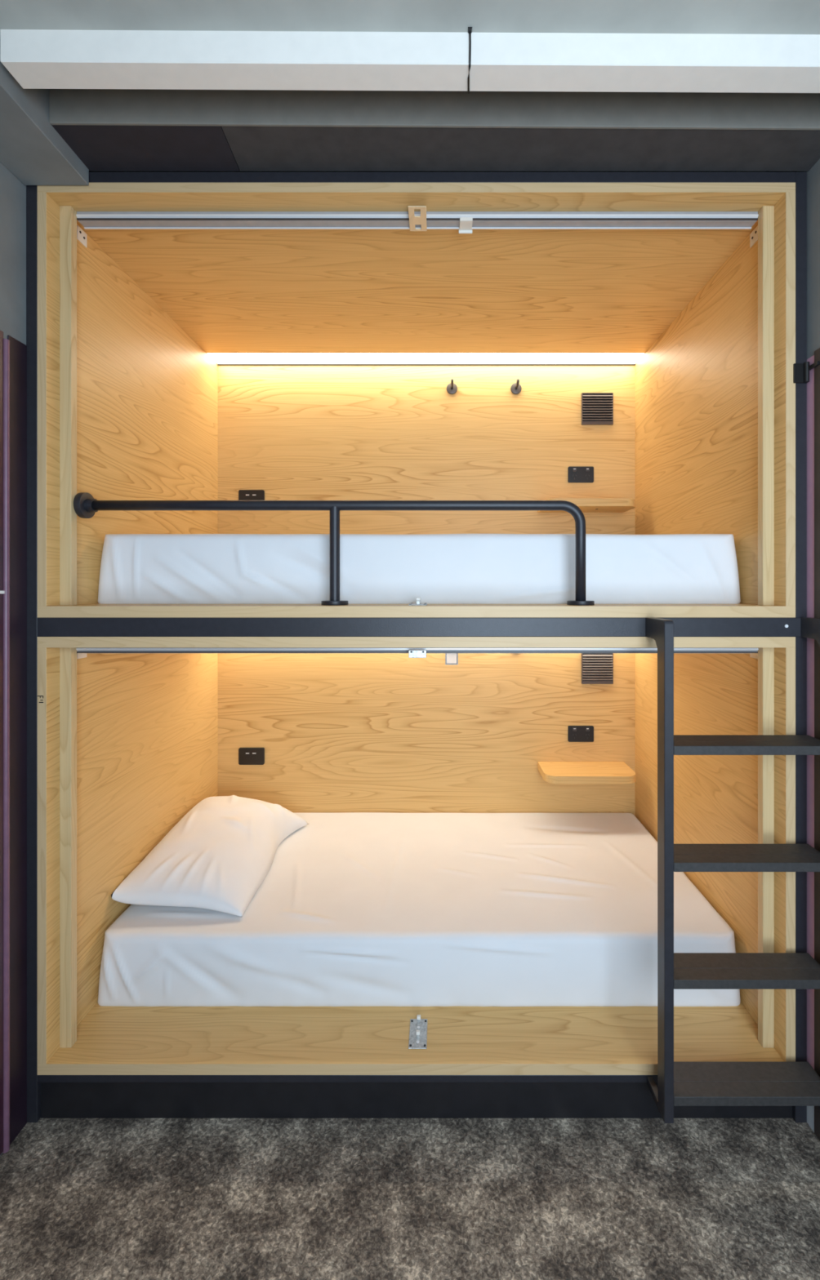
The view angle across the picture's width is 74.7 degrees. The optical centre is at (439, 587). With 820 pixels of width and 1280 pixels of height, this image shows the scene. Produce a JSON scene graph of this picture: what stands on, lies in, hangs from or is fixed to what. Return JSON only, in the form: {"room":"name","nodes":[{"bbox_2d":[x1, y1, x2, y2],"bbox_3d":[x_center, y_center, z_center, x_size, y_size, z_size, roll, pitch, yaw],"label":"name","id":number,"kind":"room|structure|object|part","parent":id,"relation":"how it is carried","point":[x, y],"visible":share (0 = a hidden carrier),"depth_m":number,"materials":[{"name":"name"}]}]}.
{"room":"dormitory","nodes":[
{"label":"dormitory","id":0,"kind":"room"},
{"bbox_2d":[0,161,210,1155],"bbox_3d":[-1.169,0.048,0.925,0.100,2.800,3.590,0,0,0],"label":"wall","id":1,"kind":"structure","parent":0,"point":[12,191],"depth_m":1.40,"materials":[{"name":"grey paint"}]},
{"bbox_2d":[0,330,26,1155],"bbox_3d":[-1.115,0.397,0.975,0.015,2.102,0.950,0,0,0],"label":"door","id":2,"kind":"structure","parent":1,"relation":"in","point":[13,353],"depth_m":1.40,"materials":[{"name":"laminate"}]},
{"bbox_3d":[-1.115,0.406,1.380,0.015,2.085,0.015,0,0,0],"label":"edge trim","id":3,"kind":"part","parent":2,"relation":"part of","materials":[{"name":"metal"}]},
{"bbox_2d":[0,61,88,185],"bbox_3d":[-1.032,-1.177,0.338,0.174,0.189,2.216,0,0,0],"label":"ceiling beam","id":4,"kind":"structure","parent":1,"relation":"attached to","point":[31,148],"depth_m":1.31,"materials":[{"name":"grey paint"}]},
{"bbox_2d":[0,1117,819,1279],"bbox_3d":[-0.061,1.478,0.925,2.316,0.060,3.590,0,0,0],"label":"floor","id":5,"kind":"structure","parent":0,"point":[81,1198],"depth_m":1.26,"materials":[{"name":"carpet"}]},
{"bbox_2d":[26,172,806,1122],"bbox_3d":[-0.063,0.162,2.010,2.112,2.572,1.121,0,0,0],"label":"frame","id":6,"kind":"object","parent":5,"relation":"on","point":[48,1096],"visible":0.37,"depth_m":1.45,"materials":[{"name":"black metal"}]},
{"bbox_3d":[-1.104,0.162,1.480,0.031,2.572,0.060,0,0,0],"label":"post","id":7,"kind":"part","parent":6,"relation":"part of","materials":[{"name":"black metal"}]},
{"bbox_3d":[-0.063,0.107,2.010,2.050,0.052,1.121,0,0,0],"label":"rail","id":8,"kind":"part","parent":6,"relation":"part of","materials":[{"name":"black metal"}]},
{"bbox_3d":[-0.063,1.329,1.475,2.050,0.021,0.050,0,0,0],"label":"rail","id":9,"kind":"part","parent":6,"relation":"part of","materials":[{"name":"black metal"}]},
{"bbox_2d":[36,182,795,617],"bbox_3d":[-0.063,-0.507,2.021,2.050,1.177,1.141,0,0,0],"label":"pod","id":10,"kind":"object","parent":6,"relation":"on","point":[132,404],"visible":0.88,"depth_m":1.87,"materials":[{"name":"brown wood"}]},
{"bbox_2d":[76,225,86,247],"bbox_3d":[-1.062,-1.042,1.593,0.004,0.041,0.042,0,0,0],"label":"plate","id":11,"kind":"object","parent":10,"relation":"attached to","point":[81,234],"visible":1,"depth_m":1.59,"materials":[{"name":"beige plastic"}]},
{"bbox_3d":[-1.076,-0.509,2.021,0.024,1.119,1.140,0,0,0],"label":"panel","id":12,"kind":"part","parent":10,"relation":"part of","materials":[{"name":"brown wood"}]},
{"bbox_2d":[238,489,264,500],"bbox_3d":[-0.900,-0.426,2.566,0.122,0.080,0.010,0,0,0],"label":"socket","id":13,"kind":"object","parent":10,"relation":"attached to","point":[243,495],"visible":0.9,"depth_m":2.56,"materials":[{"name":"black plastic"}]},
{"bbox_2d":[73,492,594,604],"bbox_3d":[-0.310,-0.112,1.545,1.507,0.324,0.076,0,0,0],"label":"guard rail","id":14,"kind":"object","parent":10,"relation":"attached to","point":[85,506],"visible":0.98,"depth_m":1.53,"materials":[{"name":"black metal"}]},
{"bbox_3d":[-0.302,-0.097,1.545,0.029,0.270,0.029,0,0,0],"label":"post","id":15,"kind":"part","parent":14,"relation":"part of","materials":[{"name":"black metal"}]},
{"bbox_3d":[-0.063,-1.082,1.949,2.050,0.026,0.996,0,0,0],"label":"ceiling panel","id":16,"kind":"part","parent":10,"relation":"part of","materials":[{"name":"brown wood"}]},
{"bbox_3d":[-0.063,0.066,2.021,2.050,0.031,1.140,0,0,0],"label":"floor panel","id":17,"kind":"part","parent":10,"relation":"part of","materials":[{"name":"brown wood"}]},
{"bbox_2d":[75,211,758,229],"bbox_3d":[-0.064,-1.055,1.541,1.935,0.028,0.038,0,0,0],"label":"track","id":18,"kind":"object","parent":10,"relation":"attached to","point":[88,220],"visible":0.96,"depth_m":1.52,"materials":[{"name":"metal"}]},
{"bbox_2d":[408,205,426,231],"bbox_3d":[-0.062,-1.053,1.512,0.049,0.031,0.100,0,0,0],"label":"plate","id":19,"kind":"object","parent":18,"relation":"attached to","point":[413,220],"visible":1,"depth_m":1.51,"materials":[{"name":"beige wood"}]},
{"bbox_2d":[458,217,472,233],"bbox_3d":[0.075,-1.040,1.541,0.040,0.017,0.046,0,0,0],"label":"clip","id":20,"kind":"object","parent":18,"relation":"attached to","point":[465,223],"visible":1,"depth_m":1.54,"materials":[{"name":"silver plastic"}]},
{"bbox_2d":[408,597,426,605],"bbox_3d":[-0.062,0.040,1.548,0.051,0.021,0.103,0,0,0],"label":"latch","id":21,"kind":"object","parent":10,"relation":"attached to","point":[417,599],"visible":1,"depth_m":1.53,"materials":[{"name":"metal"}]},
{"bbox_3d":[-0.062,0.049,1.548,0.051,0.003,0.103,0,0,0],"label":"plate","id":22,"kind":"part","parent":21,"relation":"part of","materials":[{"name":"metal"}]},
{"bbox_2d":[97,533,740,604],"bbox_3d":[-0.064,-0.054,2.101,1.998,0.229,0.937,0,0,0],"label":"mattress","id":23,"kind":"object","parent":10,"relation":"on","point":[135,568],"visible":0.88,"depth_m":1.64,"materials":[{"name":"white fabric"}]},
{"bbox_2d":[207,353,643,365],"bbox_3d":[-0.064,-1.077,2.510,1.996,0.023,0.122,0,0,0],"label":"strip light","id":24,"kind":"object","parent":10,"relation":"attached to","point":[221,359],"visible":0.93,"depth_m":2.51,"materials":[{"name":"glowing white plastic diffuser"},{"name":"aluminium"}]},
{"bbox_3d":[-0.064,-1.073,2.567,1.996,0.016,0.008,0,0,0],"label":"trim","id":25,"kind":"part","parent":24,"relation":"part of","materials":[{"name":"white plastic"}]},
{"bbox_3d":[-0.064,-0.523,2.581,2.000,1.146,0.020,0,0,0],"label":"panel","id":26,"kind":"part","parent":10,"relation":"part of","materials":[{"name":"brown wood"}]},
{"bbox_2d":[446,378,457,394],"bbox_3d":[0.058,-0.951,2.533,0.052,0.052,0.076,0,0,0],"label":"coat hook","id":27,"kind":"object","parent":10,"relation":"attached to","point":[451,388],"visible":1,"depth_m":2.56,"materials":[{"name":"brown metal"}]},
{"bbox_2d":[510,378,521,394],"bbox_3d":[0.365,-0.951,2.533,0.052,0.052,0.076,0,0,0],"label":"coat hook","id":28,"kind":"object","parent":10,"relation":"attached to","point":[516,388],"visible":1,"depth_m":2.56,"materials":[{"name":"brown metal"}]},
{"bbox_2d":[567,466,593,482],"bbox_3d":[0.675,-0.540,2.564,0.122,0.076,0.013,0,0,0],"label":"power socket","id":29,"kind":"object","parent":10,"relation":"attached to","point":[575,473],"visible":1,"depth_m":2.56,"materials":[{"name":"black plastic"}]},
{"bbox_2d":[537,497,635,512],"bbox_3d":[0.675,-0.376,2.470,0.413,0.036,0.201,0,0,0],"label":"wall shelf","id":30,"kind":"object","parent":10,"relation":"attached to","point":[585,504],"visible":0.72,"depth_m":2.37,"materials":[{"name":"brown wood"}]},
{"bbox_2d":[581,392,613,425],"bbox_3d":[0.753,-0.854,2.563,0.150,0.151,0.016,0,0,0],"label":"vent grille","id":31,"kind":"object","parent":10,"relation":"attached to","point":[597,408],"visible":1,"depth_m":2.56,"materials":[{"name":"black plastic"}]},
{"bbox_3d":[0.949,-0.509,2.021,0.026,1.119,1.140,0,0,0],"label":"panel","id":32,"kind":"part","parent":10,"relation":"part of","materials":[{"name":"brown wood"}]},
{"bbox_2d":[749,226,757,247],"bbox_3d":[0.934,-1.042,1.593,0.004,0.041,0.042,0,0,0],"label":"plate","id":33,"kind":"object","parent":10,"relation":"attached to","point":[753,235],"visible":0.83,"depth_m":1.59,"materials":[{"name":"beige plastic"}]},
{"bbox_2d":[36,636,795,1075],"bbox_3d":[-0.063,0.726,2.020,2.050,1.185,1.141,0,0,0],"label":"pod","id":34,"kind":"object","parent":6,"relation":"on","point":[128,744],"visible":0.65,"depth_m":1.70,"materials":[{"name":"brown wood"}]},
{"bbox_2d":[76,650,86,658],"bbox_3d":[-1.062,0.189,1.593,0.004,0.041,0.042,0,0,0],"label":"plate","id":35,"kind":"object","parent":34,"relation":"attached to","point":[79,655],"visible":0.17,"depth_m":1.59,"materials":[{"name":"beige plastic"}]},
{"bbox_3d":[-1.076,0.726,2.021,0.024,1.126,1.140,0,0,0],"label":"panel","id":36,"kind":"part","parent":34,"relation":"part of","materials":[{"name":"brown wood"}]},
{"bbox_2d":[238,747,264,764],"bbox_3d":[-0.900,0.807,2.566,0.122,0.080,0.010,0,0,0],"label":"socket","id":37,"kind":"object","parent":34,"relation":"attached to","point":[246,756],"visible":1,"depth_m":2.56,"materials":[{"name":"black plastic"}]},
{"bbox_3d":[-0.063,1.304,2.021,2.050,0.029,1.140,0,0,0],"label":"floor panel","id":38,"kind":"part","parent":34,"relation":"part of","materials":[{"name":"brown wood"}]},
{"bbox_2d":[75,647,758,653],"bbox_3d":[-0.064,0.177,1.541,1.935,0.028,0.038,0,0,0],"label":"track","id":39,"kind":"object","parent":34,"relation":"attached to","point":[80,650],"visible":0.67,"depth_m":1.52,"materials":[{"name":"metal"}]},
{"bbox_2d":[408,649,426,657],"bbox_3d":[-0.062,0.187,1.508,0.049,0.025,0.030,0,0,0],"label":"plate","id":40,"kind":"object","parent":39,"relation":"attached to","point":[411,653],"visible":1,"depth_m":1.50,"materials":[{"name":"metal"}]},
{"bbox_2d":[444,653,457,664],"bbox_3d":[0.035,0.206,1.560,0.037,0.036,0.007,0,0,0],"label":"clip","id":41,"kind":"object","parent":39,"relation":"attached to","point":[450,658],"visible":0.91,"depth_m":1.56,"materials":[{"name":"white plastic"}]},
{"bbox_2d":[408,1014,426,1048],"bbox_3d":[-0.062,1.278,1.548,0.051,0.021,0.103,0,0,0],"label":"latch","id":42,"kind":"object","parent":34,"relation":"attached to","point":[418,1026],"visible":1,"depth_m":1.54,"materials":[{"name":"metal"}]},
{"bbox_2d":[97,812,740,1006],"bbox_3d":[-0.064,1.181,2.100,1.996,0.237,0.938,0,0,0],"label":"mattress","id":43,"kind":"object","parent":34,"relation":"on","point":[349,908],"visible":0.8,"depth_m":1.70,"materials":[{"name":"white fabric"}]},
{"bbox_2d":[111,795,308,916],"bbox_3d":[-0.823,0.977,2.068,0.476,0.176,0.690,0,0,0],"label":"pillow","id":44,"kind":"object","parent":43,"relation":"on","point":[218,855],"visible":1,"depth_m":1.90,"materials":[{"name":"white fabric"}]},
{"bbox_3d":[-0.064,0.711,2.581,2.000,1.156,0.020,0,0,0],"label":"panel","id":45,"kind":"part","parent":34,"relation":"part of","materials":[{"name":"brown wood"}]},
{"bbox_2d":[567,725,593,742],"bbox_3d":[0.675,0.700,2.564,0.122,0.076,0.013,0,0,0],"label":"power socket","id":46,"kind":"object","parent":34,"relation":"attached to","point":[575,733],"visible":1,"depth_m":2.56,"materials":[{"name":"black plastic"}]},
{"bbox_2d":[537,761,635,783],"bbox_3d":[0.675,0.852,2.470,0.413,0.036,0.201,0,0,0],"label":"wall shelf","id":47,"kind":"object","parent":34,"relation":"attached to","point":[553,772],"visible":1,"depth_m":2.42,"materials":[{"name":"brown wood"}]},
{"bbox_2d":[581,653,613,684],"bbox_3d":[0.753,0.385,2.563,0.150,0.151,0.016,0,0,0],"label":"vent grille","id":48,"kind":"object","parent":34,"relation":"attached to","point":[596,668],"visible":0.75,"depth_m":2.56,"materials":[{"name":"black plastic"}]},
{"bbox_3d":[0.949,0.726,2.021,0.026,1.126,1.140,0,0,0],"label":"panel","id":49,"kind":"part","parent":34,"relation":"part of","materials":[{"name":"brown wood"}]},
{"bbox_2d":[749,653,757,658],"bbox_3d":[0.934,0.189,1.593,0.004,0.041,0.042,0,0,0],"label":"plate","id":50,"kind":"object","parent":34,"relation":"attached to","point":[751,655],"visible":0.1,"depth_m":1.59,"materials":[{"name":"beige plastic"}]},
{"bbox_3d":[-0.063,-1.110,1.480,2.050,0.029,0.060,0,0,0],"label":"rail","id":51,"kind":"part","parent":6,"relation":"part of","materials":[{"name":"black metal"}]},
{"bbox_2d":[644,617,819,1123],"bbox_3d":[0.775,0.710,1.388,0.439,1.260,0.124,0,0,0],"label":"ladder","id":52,"kind":"object","parent":6,"relation":"attached to","point":[678,1083],"visible":1,"depth_m":1.35,"materials":[{"name":"black metal"}]},
{"bbox_3d":[0.567,1.330,1.409,0.016,0.020,0.082,0,0,0],"label":"foot arm","id":53,"kind":"part","parent":52,"relation":"part of"},
{"bbox_3d":[0.766,0.107,1.447,0.420,0.050,0.004,0,0,0],"label":"mounting plate","id":54,"kind":"part","parent":52,"relation":"part of","materials":[{"name":"black metal"}]},
{"bbox_3d":[0.978,0.162,1.480,0.031,2.572,0.060,0,0,0],"label":"post","id":55,"kind":"part","parent":6,"relation":"part of","materials":[{"name":"black metal"}]},
{"bbox_2d":[0,0,819,172],"bbox_3d":[-0.061,-1.266,0.925,2.116,0.173,3.390,0,0,0],"label":"ceiling","id":56,"kind":"structure","parent":0,"point":[584,16],"depth_m":1.11,"materials":[{"name":"grey paint"}]},
{"bbox_2d":[643,159,819,359],"bbox_3d":[1.047,0.048,0.925,0.100,2.800,3.590,0,0,0],"label":"wall","id":57,"kind":"structure","parent":0,"point":[813,174],"depth_m":1.43,"materials":[{"name":"grey paint"}]},
{"bbox_2d":[0,29,819,93],"bbox_3d":[0.034,-1.175,1.171,1.927,0.127,0.064,0,0,0],"label":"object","id":58,"kind":"structure","parent":57,"relation":"attached to","point":[37,59],"depth_m":1.14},
{"bbox_2d":[467,26,471,93],"bbox_3d":[0.064,-1.146,1.165,0.009,0.079,0.075,0,0,0],"label":"cable","id":59,"kind":"object","parent":58,"relation":"attached to","point":[469,28],"visible":1,"depth_m":1.13,"materials":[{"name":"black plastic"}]},
{"bbox_2d":[48,88,819,171],"bbox_3d":[0.026,-1.196,1.373,1.942,0.143,0.154,0,0,0],"label":"ceiling","id":60,"kind":"structure","parent":57,"relation":"attached to","point":[108,130],"depth_m":1.32,"materials":[{"name":"grey paint"}]},
{"bbox_2d":[793,347,819,1140],"bbox_3d":[0.976,0.410,0.975,0.042,2.075,0.950,0,0,0],"label":"door","id":61,"kind":"structure","parent":57,"relation":"in","point":[816,353],"depth_m":1.41,"materials":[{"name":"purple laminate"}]},
{"bbox_3d":[0.974,-0.578,1.447,0.037,0.052,0.005,0,0,0],"label":"plate","id":62,"kind":"part","parent":61,"relation":"part of","materials":[{"name":"black plastic"}]},
{"bbox_3d":[0.974,-0.578,1.425,0.038,0.052,0.050,0,0,0],"label":"door hinge","id":63,"kind":"part","parent":61,"relation":"part of","materials":[{"name":"black metal"}]},
{"bbox_3d":[0.989,-0.587,1.420,0.007,0.010,0.040,0,0,0],"label":"arm","id":64,"kind":"part","parent":61,"relation":"part of","materials":[{"name":"black plastic"}]},
{"bbox_2d":[806,355,813,1069],"bbox_3d":[0.996,0.365,1.447,0.002,1.966,0.046,0,0,0],"label":"trim","id":65,"kind":"structure","parent":57,"relation":"attached to","point":[810,385],"depth_m":1.44,"materials":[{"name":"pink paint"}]},
{"bbox_2d":[806,1106,813,1132],"bbox_3d":[0.996,1.398,1.447,0.003,0.100,0.046,0,0,0],"label":"baseboard","id":66,"kind":"structure","parent":57,"relation":"attached to","point":[810,1109],"depth_m":1.44,"materials":[{"name":"grey"}]}
]}

